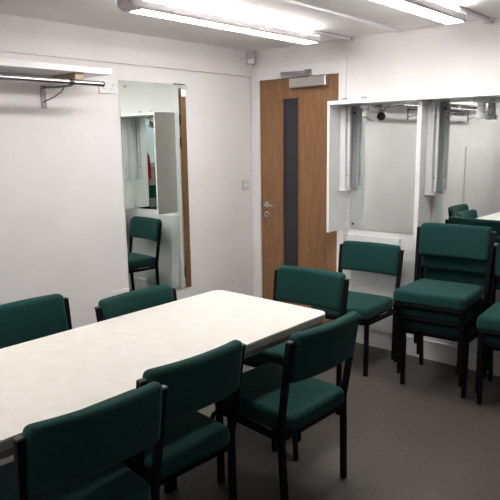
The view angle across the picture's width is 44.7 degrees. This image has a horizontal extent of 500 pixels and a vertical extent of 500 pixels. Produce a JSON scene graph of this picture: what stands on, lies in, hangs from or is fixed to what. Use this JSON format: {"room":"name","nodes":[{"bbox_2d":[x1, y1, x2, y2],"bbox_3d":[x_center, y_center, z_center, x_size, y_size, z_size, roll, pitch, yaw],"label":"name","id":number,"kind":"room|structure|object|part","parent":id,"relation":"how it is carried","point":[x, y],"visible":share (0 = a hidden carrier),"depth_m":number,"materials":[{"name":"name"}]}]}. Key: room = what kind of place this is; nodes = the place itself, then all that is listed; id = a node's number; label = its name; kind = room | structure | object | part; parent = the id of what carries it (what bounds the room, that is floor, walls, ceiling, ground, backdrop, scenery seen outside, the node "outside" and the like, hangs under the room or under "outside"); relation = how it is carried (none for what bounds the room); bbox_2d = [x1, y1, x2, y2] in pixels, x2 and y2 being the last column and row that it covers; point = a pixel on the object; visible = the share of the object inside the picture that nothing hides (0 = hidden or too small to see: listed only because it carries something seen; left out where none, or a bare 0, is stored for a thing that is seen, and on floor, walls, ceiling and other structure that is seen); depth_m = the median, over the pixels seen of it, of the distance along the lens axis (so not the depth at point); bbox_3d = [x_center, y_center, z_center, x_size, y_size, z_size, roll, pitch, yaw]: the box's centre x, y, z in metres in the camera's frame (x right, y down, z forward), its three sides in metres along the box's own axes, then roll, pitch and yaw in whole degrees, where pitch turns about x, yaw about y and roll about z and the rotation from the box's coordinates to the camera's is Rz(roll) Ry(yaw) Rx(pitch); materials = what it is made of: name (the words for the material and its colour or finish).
{"room":"backstage room","nodes":[
{"label":"backstage room","id":0,"kind":"room"},
{"bbox_2d":[0,51,252,328],"bbox_3d":[-2.160,-0.074,2.946,0.150,2.300,6.750,8,14,40],"label":"wall","id":1,"kind":"structure","parent":0,"point":[63,223],"depth_m":4.08,"materials":[{"name":"white paint"}]},
{"bbox_2d":[0,74,104,107],"bbox_3d":[-2.026,-0.738,2.622,0.330,0.154,3.139,8,14,40],"label":"rail","id":2,"kind":"object","parent":1,"relation":"attached to","point":[69,81],"visible":1,"depth_m":3.50,"materials":[{"name":"silver metal"}]},
{"bbox_3d":[-1.921,-0.778,2.514,0.031,0.031,3.128,8,14,40],"label":"rod","id":3,"kind":"part","parent":2,"relation":"part of","materials":[{"name":"silver metal"}]},
{"bbox_2d":[0,58,111,79],"bbox_3d":[-2.031,-0.857,2.619,0.300,0.074,3.262,8,14,40],"label":"wall shelf","id":4,"kind":"object","parent":1,"relation":"attached to","point":[64,71],"visible":0.94,"depth_m":3.51,"materials":[{"name":"white wood"}]},
{"bbox_2d":[98,80,116,93],"bbox_3d":[-0.949,-1.090,4.060,0.013,0.086,0.147,8,14,40],"label":"double socket","id":5,"kind":"object","parent":1,"relation":"attached to","point":[110,87],"visible":0.94,"depth_m":4.06,"materials":[{"name":"white plastic"}]},
{"bbox_2d":[112,288,128,295],"bbox_3d":[-0.918,0.324,4.328,0.013,0.086,0.147,8,14,40],"label":"double socket","id":6,"kind":"object","parent":1,"relation":"attached to","point":[121,291],"visible":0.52,"depth_m":4.31,"materials":[{"name":"white plastic"}]},
{"bbox_2d":[0,13,251,76],"bbox_3d":[-2.161,-1.084,2.649,0.018,0.206,6.600,8,14,40],"label":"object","id":7,"kind":"structure","parent":1,"relation":"attached to","point":[18,34],"depth_m":4.04,"materials":[{"name":"paint"}]},
{"bbox_2d":[118,80,191,290],"bbox_3d":[-0.673,-0.436,4.488,0.012,1.562,0.628,8,14,40],"label":"wall mirror","id":8,"kind":"object","parent":1,"relation":"attached to","point":[152,115],"visible":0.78,"depth_m":4.46,"materials":[{"name":"silver mirror"}]},
{"bbox_2d":[242,180,248,189],"bbox_3d":[-0.038,-0.557,5.206,0.014,0.086,0.086,8,14,40],"label":"light switch","id":9,"kind":"object","parent":1,"relation":"attached to","point":[245,183],"visible":1,"depth_m":5.20,"materials":[{"name":"grey plastic"}]},
{"bbox_2d":[0,343,499,499],"bbox_3d":[-0.253,1.403,1.436,5.300,0.120,6.900,8,14,40],"label":"floor","id":10,"kind":"structure","parent":0,"point":[417,439],"depth_m":3.12,"materials":[{"name":"grey carpet"}]},
{"bbox_2d":[0,294,71,348],"bbox_3d":[-0.924,0.680,2.835,0.556,0.825,0.499,8,14,40],"label":"chair","id":11,"kind":"object","parent":10,"relation":"on","point":[21,321],"visible":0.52,"depth_m":2.95,"materials":[{"name":"fabric"}]},
{"bbox_3d":[-0.918,0.642,3.129,0.080,0.795,0.044,8,14,40],"label":"leg","id":12,"kind":"part","parent":11,"relation":"part of","materials":[{"name":"black metal"}]},
{"bbox_2d":[0,381,167,499],"bbox_3d":[-0.599,0.824,2.015,0.499,0.825,0.556,-11,14,-43],"label":"chair","id":13,"kind":"object","parent":10,"relation":"on","point":[76,455],"visible":1,"depth_m":1.79,"materials":[{"name":"fabric"}]},
{"bbox_3d":[-0.627,0.891,1.728,0.044,0.795,0.080,-11,14,-43],"label":"leg","id":14,"kind":"part","parent":13,"relation":"part of","materials":[{"name":"black metal"}]},
{"bbox_3d":[-0.627,0.798,2.040,0.435,0.081,0.475,-11,14,-43],"label":"seat","id":15,"kind":"part","parent":13,"relation":"part of","materials":[{"name":"green fabric"}]},
{"bbox_3d":[-0.303,0.831,2.039,0.044,0.795,0.080,-11,14,-43],"label":"leg","id":16,"kind":"part","parent":13,"relation":"part of","materials":[{"name":"black metal"}]},
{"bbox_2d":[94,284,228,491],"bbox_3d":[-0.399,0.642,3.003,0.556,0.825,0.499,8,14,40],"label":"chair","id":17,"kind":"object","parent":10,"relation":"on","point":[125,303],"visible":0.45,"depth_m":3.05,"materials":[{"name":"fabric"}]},
{"bbox_3d":[-0.691,0.669,2.962,0.080,0.795,0.044,8,14,40],"label":"leg","id":18,"kind":"part","parent":17,"relation":"part of","materials":[{"name":"black metal"}]},
{"bbox_3d":[-0.573,0.317,3.095,0.105,0.213,0.448,8,14,40],"label":"backrest","id":19,"kind":"part","parent":17,"relation":"part of","materials":[{"name":"teal fabric"}]},
{"bbox_3d":[-0.355,0.910,2.751,0.025,0.385,0.027,8,14,40],"label":"leg","id":20,"kind":"part","parent":17,"relation":"part of","materials":[{"name":"black metal"}]},
{"bbox_3d":[-0.394,0.604,3.297,0.080,0.795,0.044,8,14,40],"label":"leg","id":21,"kind":"part","parent":17,"relation":"part of","materials":[{"name":"black metal"}]},
{"bbox_2d":[0,290,324,460],"bbox_3d":[-0.490,0.758,2.604,0.757,0.741,1.824,8,14,40],"label":"folding table","id":22,"kind":"object","parent":10,"relation":"on","point":[51,376],"visible":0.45,"depth_m":2.51,"materials":[{"name":"beige laminate"}]},
{"bbox_3d":[-0.175,0.635,3.353,0.118,0.707,0.027,-2,10,-4],"label":"leg","id":23,"kind":"part","parent":22,"relation":"part of","materials":[{"name":"black metal"}]},
{"bbox_3d":[0.220,0.691,3.013,0.027,0.707,0.118,-1,10,-4],"label":"leg","id":24,"kind":"part","parent":22,"relation":"part of","materials":[{"name":"black metal"}]},
{"bbox_2d":[121,340,245,499],"bbox_3d":[-0.350,0.751,2.400,0.556,0.825,0.499,9,14,43],"label":"chair","id":25,"kind":"object","parent":10,"relation":"on","point":[192,438],"visible":0.75,"depth_m":2.23,"materials":[{"name":"fabric"}]},
{"bbox_3d":[-0.369,0.818,2.112,0.080,0.795,0.044,9,14,43],"label":"leg","id":26,"kind":"part","parent":25,"relation":"part of","materials":[{"name":"black metal"}]},
{"bbox_3d":[-0.375,0.913,2.731,0.025,0.385,0.027,9,14,43],"label":"leg","id":27,"kind":"part","parent":25,"relation":"part of","materials":[{"name":"black metal"}]},
{"bbox_3d":[-0.380,0.726,2.423,0.475,0.081,0.435,9,14,43],"label":"seat","id":28,"kind":"part","parent":25,"relation":"part of","materials":[{"name":"green fabric"}]},
{"bbox_3d":[-0.372,0.795,2.429,0.412,0.023,0.473,9,14,43],"label":"seat frame","id":29,"kind":"part","parent":25,"relation":"part of","materials":[{"name":"black metal"}]},
{"bbox_3d":[-0.192,0.475,2.191,0.105,0.213,0.448,9,14,43],"label":"backrest","id":30,"kind":"part","parent":25,"relation":"part of","materials":[{"name":"green fabric"}]},
{"bbox_3d":[-0.056,0.756,2.433,0.080,0.795,0.044,9,14,43],"label":"leg","id":31,"kind":"part","parent":25,"relation":"part of","materials":[{"name":"black metal"}]},
{"bbox_2d":[215,311,360,499],"bbox_3d":[0.158,0.679,2.756,0.556,0.825,0.499,9,14,42],"label":"chair","id":32,"kind":"object","parent":10,"relation":"on","point":[287,399],"visible":0.95,"depth_m":2.59,"materials":[{"name":"fabric"}]},
{"bbox_3d":[-0.137,0.897,2.804,0.025,0.385,0.027,9,14,42],"label":"leg","id":33,"kind":"part","parent":32,"relation":"part of","materials":[{"name":"black metal"}]},
{"bbox_3d":[0.128,0.698,2.788,0.422,0.022,0.406,9,14,42],"label":"seat","id":34,"kind":"part","parent":32,"relation":"part of","materials":[{"name":"green fabric"}]},
{"bbox_3d":[0.128,0.842,3.088,0.025,0.385,0.027,9,14,42],"label":"leg","id":35,"kind":"part","parent":32,"relation":"part of","materials":[{"name":"black metal"}]},
{"bbox_3d":[0.128,0.654,2.780,0.475,0.081,0.435,9,14,42],"label":"seat","id":36,"kind":"part","parent":32,"relation":"part of","materials":[{"name":"green fabric"}]},
{"bbox_3d":[0.136,0.723,2.786,0.412,0.023,0.473,9,14,42],"label":"seat frame","id":37,"kind":"part","parent":32,"relation":"part of","materials":[{"name":"black metal"}]},
{"bbox_3d":[0.146,0.747,2.468,0.080,0.795,0.044,9,14,42],"label":"leg","id":38,"kind":"part","parent":32,"relation":"part of","materials":[{"name":"black metal"}]},
{"bbox_3d":[0.320,0.403,2.552,0.105,0.213,0.448,9,14,42],"label":"backrest","id":39,"kind":"part","parent":32,"relation":"part of","materials":[{"name":"green fabric"}]},
{"bbox_3d":[0.452,0.683,2.796,0.080,0.795,0.044,9,14,42],"label":"leg","id":40,"kind":"part","parent":32,"relation":"part of","materials":[{"name":"black metal"}]},
{"bbox_2d":[243,265,349,441],"bbox_3d":[0.228,0.553,3.443,0.499,0.825,0.556,7,13,36],"label":"chair","id":41,"kind":"object","parent":10,"relation":"on","point":[327,289],"visible":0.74,"depth_m":3.50,"materials":[{"name":"fabric"}]},
{"bbox_3d":[0.210,0.606,3.428,0.473,0.023,0.412,7,13,36],"label":"seat frame","id":42,"kind":"part","parent":41,"relation":"part of","materials":[{"name":"black metal"}]},
{"bbox_3d":[0.203,0.584,3.415,0.406,0.022,0.422,7,13,36],"label":"seat","id":43,"kind":"part","parent":41,"relation":"part of","materials":[{"name":"green fabric"}]},
{"bbox_3d":[0.203,0.539,3.408,0.435,0.081,0.475,7,13,36],"label":"seat","id":44,"kind":"part","parent":41,"relation":"part of","materials":[{"name":"green fabric"}]},
{"bbox_3d":[0.162,0.517,3.730,0.044,0.795,0.080,7,13,36],"label":"leg","id":45,"kind":"part","parent":41,"relation":"part of","materials":[{"name":"black metal"}]},
{"bbox_3d":[0.252,0.822,3.189,0.027,0.385,0.025,7,13,36],"label":"leg","id":46,"kind":"part","parent":41,"relation":"part of","materials":[{"name":"black metal"}]},
{"bbox_3d":[0.359,0.218,3.566,0.448,0.213,0.105,7,13,36],"label":"backrest","id":47,"kind":"part","parent":41,"relation":"part of","materials":[{"name":"green fabric"}]},
{"bbox_3d":[0.523,0.561,3.462,0.044,0.795,0.080,7,13,36],"label":"leg","id":48,"kind":"part","parent":41,"relation":"part of","materials":[{"name":"black metal"}]},
{"bbox_2d":[311,240,403,376],"bbox_3d":[0.751,0.390,4.306,0.499,0.825,0.556,7,13,36],"label":"chair","id":49,"kind":"object","parent":10,"relation":"on","point":[381,258],"visible":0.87,"depth_m":4.30,"materials":[{"name":"fabric"}]},
{"bbox_3d":[0.684,0.354,4.592,0.044,0.795,0.080,7,13,36],"label":"leg","id":50,"kind":"part","parent":49,"relation":"part of","materials":[{"name":"black metal"}]},
{"bbox_3d":[0.726,0.375,4.270,0.435,0.081,0.475,7,13,36],"label":"seat","id":51,"kind":"part","parent":49,"relation":"part of","materials":[{"name":"teal fabric"}]},
{"bbox_3d":[0.726,0.420,4.278,0.406,0.022,0.422,7,13,36],"label":"seat","id":52,"kind":"part","parent":49,"relation":"part of","materials":[{"name":"green fabric"}]},
{"bbox_3d":[0.733,0.442,4.290,0.473,0.023,0.412,7,13,36],"label":"seat frame","id":53,"kind":"part","parent":49,"relation":"part of","materials":[{"name":"black metal"}]},
{"bbox_3d":[0.775,0.658,4.052,0.027,0.385,0.025,7,13,36],"label":"leg","id":54,"kind":"part","parent":49,"relation":"part of","materials":[{"name":"black metal"}]},
{"bbox_3d":[0.882,0.054,4.428,0.448,0.213,0.105,7,13,36],"label":"backrest","id":55,"kind":"part","parent":49,"relation":"part of","materials":[{"name":"green fabric"}]},
{"bbox_3d":[1.046,0.397,4.324,0.044,0.795,0.080,7,13,36],"label":"leg","id":56,"kind":"part","parent":49,"relation":"part of","materials":[{"name":"black metal"}]},
{"bbox_2d":[400,267,487,398],"bbox_3d":[1.275,0.448,3.942,0.499,0.825,0.556,6,13,35],"label":"chair","id":57,"kind":"object","parent":10,"relation":"on","point":[449,334],"visible":0.3,"depth_m":3.89,"materials":[{"name":"metal"}]},
{"bbox_3d":[0.987,0.680,3.913,0.027,0.385,0.025,6,13,35],"label":"leg","id":58,"kind":"part","parent":57,"relation":"part of","materials":[{"name":"black metal"}]},
{"bbox_3d":[1.201,0.413,4.227,0.044,0.795,0.080,6,13,35],"label":"leg","id":59,"kind":"part","parent":57,"relation":"part of","materials":[{"name":"black metal"}]},
{"bbox_3d":[1.251,0.479,3.913,0.406,0.022,0.422,6,13,35],"label":"seat","id":60,"kind":"part","parent":57,"relation":"part of","materials":[{"name":"green fabric"}]},
{"bbox_3d":[1.258,0.501,3.926,0.473,0.023,0.412,6,13,35],"label":"seat frame","id":61,"kind":"part","parent":57,"relation":"part of","materials":[{"name":"black metal"}]},
{"bbox_3d":[1.251,0.434,3.906,0.435,0.081,0.475,6,13,35],"label":"seat","id":62,"kind":"part","parent":57,"relation":"part of","materials":[{"name":"green fabric"}]},
{"bbox_2d":[397,245,496,386],"bbox_3d":[1.238,0.363,3.876,0.499,0.825,0.556,6,13,35],"label":"chair","id":63,"kind":"object","parent":57,"relation":"on","point":[439,262],"visible":0.3,"depth_m":3.82,"materials":[{"name":"fabric"}]},
{"bbox_3d":[0.951,0.595,3.847,0.027,0.385,0.025,6,13,35],"label":"leg","id":64,"kind":"part","parent":63,"relation":"part of","materials":[{"name":"black metal"}]},
{"bbox_3d":[1.165,0.328,4.161,0.044,0.795,0.080,6,13,35],"label":"leg","id":65,"kind":"part","parent":63,"relation":"part of","materials":[{"name":"black metal"}]},
{"bbox_3d":[1.214,0.394,3.847,0.406,0.022,0.422,6,13,35],"label":"seat","id":66,"kind":"part","parent":63,"relation":"part of","materials":[{"name":"green fabric"}]},
{"bbox_3d":[1.214,0.349,3.840,0.435,0.081,0.475,6,13,35],"label":"seat","id":67,"kind":"part","parent":63,"relation":"part of","materials":[{"name":"teal fabric"}]},
{"bbox_3d":[1.221,0.416,3.860,0.473,0.023,0.412,6,13,35],"label":"seat frame","id":68,"kind":"part","parent":63,"relation":"part of","materials":[{"name":"black metal"}]},
{"bbox_2d":[393,223,495,374],"bbox_3d":[1.201,0.278,3.810,0.499,0.825,0.556,6,13,35],"label":"chair","id":69,"kind":"object","parent":63,"relation":"on","point":[472,242],"visible":0.99,"depth_m":3.79,"materials":[{"name":"fabric"}]},
{"bbox_3d":[0.914,0.510,3.781,0.027,0.385,0.025,6,13,35],"label":"leg","id":70,"kind":"part","parent":69,"relation":"part of","materials":[{"name":"black metal"}]},
{"bbox_3d":[1.128,0.242,4.095,0.044,0.795,0.080,6,13,35],"label":"leg","id":71,"kind":"part","parent":69,"relation":"part of","materials":[{"name":"black metal"}]},
{"bbox_3d":[1.177,0.264,3.774,0.435,0.081,0.475,6,13,35],"label":"seat","id":72,"kind":"part","parent":69,"relation":"part of","materials":[{"name":"teal fabric"}]},
{"bbox_3d":[1.177,0.308,3.781,0.406,0.022,0.422,6,13,35],"label":"seat","id":73,"kind":"part","parent":69,"relation":"part of","materials":[{"name":"teal fabric"}]},
{"bbox_3d":[1.184,0.330,3.794,0.473,0.023,0.412,6,13,35],"label":"seat frame","id":74,"kind":"part","parent":69,"relation":"part of","materials":[{"name":"black metal"}]},
{"bbox_3d":[1.328,-0.058,3.936,0.448,0.213,0.105,6,13,35],"label":"backrest","id":75,"kind":"part","parent":69,"relation":"part of","materials":[{"name":"green fabric"}]},
{"bbox_3d":[1.233,0.546,3.557,0.027,0.385,0.025,6,13,35],"label":"leg","id":76,"kind":"part","parent":69,"relation":"part of","materials":[{"name":"black metal"}]},
{"bbox_3d":[1.496,0.284,3.836,0.044,0.795,0.080,6,13,35],"label":"leg","id":77,"kind":"part","parent":69,"relation":"part of","materials":[{"name":"black metal"}]},
{"bbox_3d":[1.365,0.028,4.002,0.448,0.213,0.105,6,13,35],"label":"backrest","id":78,"kind":"part","parent":63,"relation":"part of","materials":[{"name":"green fabric"}]},
{"bbox_3d":[1.270,0.631,3.623,0.027,0.385,0.025,6,13,35],"label":"leg","id":79,"kind":"part","parent":63,"relation":"part of","materials":[{"name":"black metal"}]},
{"bbox_3d":[1.533,0.370,3.901,0.044,0.795,0.080,6,13,35],"label":"leg","id":80,"kind":"part","parent":63,"relation":"part of","materials":[{"name":"black metal"}]},
{"bbox_3d":[1.401,0.113,4.068,0.448,0.213,0.105,6,13,35],"label":"backrest","id":81,"kind":"part","parent":57,"relation":"part of","materials":[{"name":"green fabric"}]},
{"bbox_3d":[1.306,0.716,3.688,0.027,0.385,0.025,6,13,35],"label":"leg","id":82,"kind":"part","parent":57,"relation":"part of","materials":[{"name":"black metal"}]},
{"bbox_3d":[1.570,0.455,3.967,0.044,0.795,0.080,6,13,35],"label":"leg","id":83,"kind":"part","parent":57,"relation":"part of","materials":[{"name":"black metal"}]},
{"bbox_2d":[477,276,499,404],"bbox_3d":[1.652,0.497,3.641,0.499,0.825,0.556,6,12,33],"label":"chair","id":84,"kind":"object","parent":10,"relation":"on","point":[490,343],"visible":0.32,"depth_m":3.59,"materials":[{"name":"metal"}]},
{"bbox_3d":[1.367,0.732,3.600,0.027,0.385,0.025,6,12,33],"label":"leg","id":85,"kind":"part","parent":84,"relation":"part of","materials":[{"name":"black metal"}]},
{"bbox_2d":[475,243,499,392],"bbox_3d":[1.617,0.413,3.574,0.499,0.825,0.556,6,12,33],"label":"chair","id":86,"kind":"object","parent":84,"relation":"on","point":[488,322],"visible":0.96,"depth_m":3.53,"materials":[{"name":"fabric"}]},
{"bbox_3d":[1.333,0.647,3.533,0.027,0.385,0.025,6,12,33],"label":"leg","id":87,"kind":"part","parent":86,"relation":"part of","materials":[{"name":"black metal"}]},
{"bbox_3d":[1.595,0.399,3.537,0.435,0.081,0.475,6,12,33],"label":"seat","id":88,"kind":"part","parent":86,"relation":"part of","materials":[{"name":"green fabric"}]},
{"bbox_3d":[1.595,0.443,3.544,0.406,0.022,0.422,6,12,33],"label":"seat","id":89,"kind":"part","parent":86,"relation":"part of","materials":[{"name":"green fabric"}]},
{"bbox_3d":[1.601,0.465,3.557,0.473,0.023,0.412,6,12,33],"label":"seat frame","id":90,"kind":"part","parent":86,"relation":"part of","materials":[{"name":"black metal"}]},
{"bbox_3d":[1.532,0.378,3.855,0.044,0.795,0.080,6,12,33],"label":"leg","id":91,"kind":"part","parent":86,"relation":"part of","materials":[{"name":"black metal"}]},
{"bbox_3d":[1.736,0.076,3.704,0.448,0.213,0.105,6,12,33],"label":"backrest","id":92,"kind":"part","parent":86,"relation":"part of","materials":[{"name":"green fabric"}]},
{"bbox_3d":[1.629,0.483,3.604,0.435,0.081,0.475,6,12,33],"label":"seat","id":93,"kind":"part","parent":84,"relation":"part of","materials":[{"name":"green fabric"}]},
{"bbox_3d":[1.629,0.528,3.611,0.406,0.022,0.422,6,12,33],"label":"seat","id":94,"kind":"part","parent":84,"relation":"part of","materials":[{"name":"green fabric"}]},
{"bbox_3d":[1.636,0.550,3.624,0.473,0.023,0.412,6,12,33],"label":"seat frame","id":95,"kind":"part","parent":84,"relation":"part of","materials":[{"name":"black metal"}]},
{"bbox_3d":[1.566,0.463,3.922,0.044,0.795,0.080,6,12,33],"label":"leg","id":96,"kind":"part","parent":84,"relation":"part of","materials":[{"name":"black metal"}]},
{"bbox_3d":[1.771,0.161,3.772,0.448,0.213,0.105,6,12,33],"label":"backrest","id":97,"kind":"part","parent":84,"relation":"part of","materials":[{"name":"green fabric"}]},
{"bbox_2d":[0,0,499,50],"bbox_3d":[-0.286,-0.978,1.004,5.300,0.120,6.900,8,14,40],"label":"ceiling","id":98,"kind":"structure","parent":0,"point":[102,14],"depth_m":3.64,"materials":[{"name":"paint"}]},
{"bbox_2d":[117,0,352,44],"bbox_3d":[0.048,-1.368,3.712,0.126,0.086,2.039,8,14,40],"label":"ceiling light","id":99,"kind":"object","parent":98,"relation":"attached to","point":[166,9],"visible":1,"depth_m":3.42,"materials":[{"name":"white plastic"}]},
{"bbox_2d":[132,9,314,43],"bbox_3d":[-0.080,-1.313,3.580,0.109,0.026,1.502,8,14,40],"label":"diffuser","id":100,"kind":"object","parent":99,"relation":"attached to","point":[184,15],"depth_m":3.48,"materials":[{"name":"white plastic"}]},
{"bbox_2d":[271,0,402,32],"bbox_3d":[-0.935,-1.072,1.954,0.040,0.016,5.980,8,14,40],"label":"trim","id":101,"kind":"structure","parent":98,"relation":"attached to","point":[288,2],"depth_m":3.56,"materials":[{"name":"white paint"}]},
{"bbox_2d":[372,0,493,24],"bbox_3d":[0.811,-1.259,3.055,0.126,0.086,2.039,8,14,40],"label":"ceiling light","id":102,"kind":"object","parent":98,"relation":"attached to","point":[437,10],"visible":1,"depth_m":3.22,"materials":[{"name":"white plastic"}]},
{"bbox_2d":[250,17,499,354],"bbox_3d":[2.005,-0.263,3.668,5.150,2.300,0.150,8,14,40],"label":"wall","id":103,"kind":"structure","parent":0,"point":[464,57],"depth_m":4.21,"materials":[{"name":"white paint"}]},
{"bbox_2d":[246,52,254,64],"bbox_3d":[0.004,-1.586,5.037,0.072,0.100,0.048,-1,10,-4],"label":"sensor","id":104,"kind":"object","parent":103,"relation":"attached to","point":[250,56],"visible":1,"depth_m":5.02,"materials":[{"name":"grey plastic"}]},
{"bbox_2d":[251,59,346,297],"bbox_3d":[0.377,-0.401,4.976,0.926,2.149,0.016,8,14,40],"label":"trim","id":105,"kind":"structure","parent":103,"relation":"attached to","point":[336,66],"depth_m":5.10,"materials":[{"name":"white paint"}]},
{"bbox_2d":[260,69,338,324],"bbox_3d":[0.374,-0.378,4.955,0.797,2.099,0.149,8,14,40],"label":"door","id":106,"kind":"structure","parent":103,"relation":"in","point":[293,110],"depth_m":4.96,"materials":[{"name":"brown wood"}]},
{"bbox_3d":[0.160,-0.381,5.146,0.134,0.052,0.060,8,14,40],"label":"handle","id":107,"kind":"part","parent":106,"relation":"part of","materials":[{"name":"metal"}]},
{"bbox_3d":[0.349,-0.391,5.038,0.154,1.682,0.008,8,14,40],"label":"vision panel","id":108,"kind":"part","parent":106,"relation":"part of","materials":[{"name":"grey glass"}]},
{"bbox_3d":[0.367,-1.375,4.739,0.270,0.059,0.047,5,12,28],"label":"closer arm","id":109,"kind":"part","parent":106,"relation":"part of","materials":[{"name":"metal"}]},
{"bbox_2d":[326,91,499,242],"bbox_3d":[1.341,-0.528,3.931,1.848,0.970,0.258,8,14,40],"label":"mirror","id":110,"kind":"object","parent":103,"relation":"attached to","point":[388,151],"visible":0.78,"depth_m":4.22,"materials":[{"name":"white mirror"}]},
{"bbox_3d":[0.653,-0.603,4.528,0.020,0.924,0.258,8,14,40],"label":"panel","id":111,"kind":"part","parent":110,"relation":"part of","materials":[{"name":"white plastic"}]},
{"bbox_2d":[339,105,350,190],"bbox_3d":[0.710,-0.750,4.499,0.072,0.622,0.068,8,14,40],"label":"strip light","id":112,"kind":"object","parent":110,"relation":"attached to","point":[345,111],"visible":1,"depth_m":4.48,"materials":[{"name":"white metal"}]},
{"bbox_2d":[360,104,392,120],"bbox_3d":[0.886,-0.973,4.290,0.216,0.117,0.104,8,14,40],"label":"spot lamp","id":113,"kind":"object","parent":110,"relation":"hanging from","point":[370,115],"visible":1,"depth_m":4.30,"materials":[{"name":"white plastic"}]},
{"bbox_2d":[349,102,417,233],"bbox_3d":[0.990,-0.587,4.402,0.613,0.917,0.005,8,14,40],"label":"mirror glass","id":114,"kind":"object","parent":110,"relation":"attached to","point":[383,148],"depth_m":4.41,"materials":[{"name":"silver metal"}]},
{"bbox_3d":[1.335,-0.973,3.850,1.848,0.026,0.258,8,14,40],"label":"panel","id":115,"kind":"part","parent":110,"relation":"part of","materials":[{"name":"white plastic"}]},
{"bbox_2d":[424,101,439,195],"bbox_3d":[1.223,-0.677,4.057,0.072,0.622,0.068,8,14,40],"label":"strip light","id":116,"kind":"object","parent":110,"relation":"attached to","point":[433,119],"visible":1,"depth_m":4.04,"materials":[{"name":"white metal"}]},
{"bbox_2d":[434,98,499,242],"bbox_3d":[1.682,-0.488,3.806,1.085,0.917,0.005,8,14,40],"label":"mirror glass","id":117,"kind":"object","parent":110,"relation":"attached to","point":[468,173],"depth_m":4.00,"materials":[{"name":"silver metal"}]},
{"bbox_2d":[474,97,489,118],"bbox_3d":[1.449,-0.887,3.805,0.092,0.130,0.092,8,14,40],"label":"holder","id":118,"kind":"object","parent":110,"relation":"hanging from","point":[481,101],"visible":1,"depth_m":3.78,"materials":[{"name":"white plastic"}]},
{"bbox_2d":[475,101,486,118],"bbox_3d":[1.449,-0.876,3.807,0.068,0.108,0.068,8,14,40],"label":"socket","id":119,"kind":"object","parent":118,"relation":"attached to","point":[481,105],"depth_m":3.78,"materials":[{"name":"white plastic"}]},
{"bbox_2d":[356,326,499,375],"bbox_3d":[2.260,0.855,3.533,4.050,0.141,0.036,8,14,40],"label":"baseboard","id":120,"kind":"structure","parent":103,"relation":"attached to","point":[446,353],"depth_m":4.35,"materials":[{"name":"white paint"}]},
{"bbox_2d":[341,233,400,332],"bbox_3d":[0.900,0.244,4.616,0.490,0.712,0.040,8,14,40],"label":"panel","id":121,"kind":"object","parent":120,"relation":"on","point":[360,281],"visible":0.46,"depth_m":4.57,"materials":[{"name":"white paint"}]}
]}

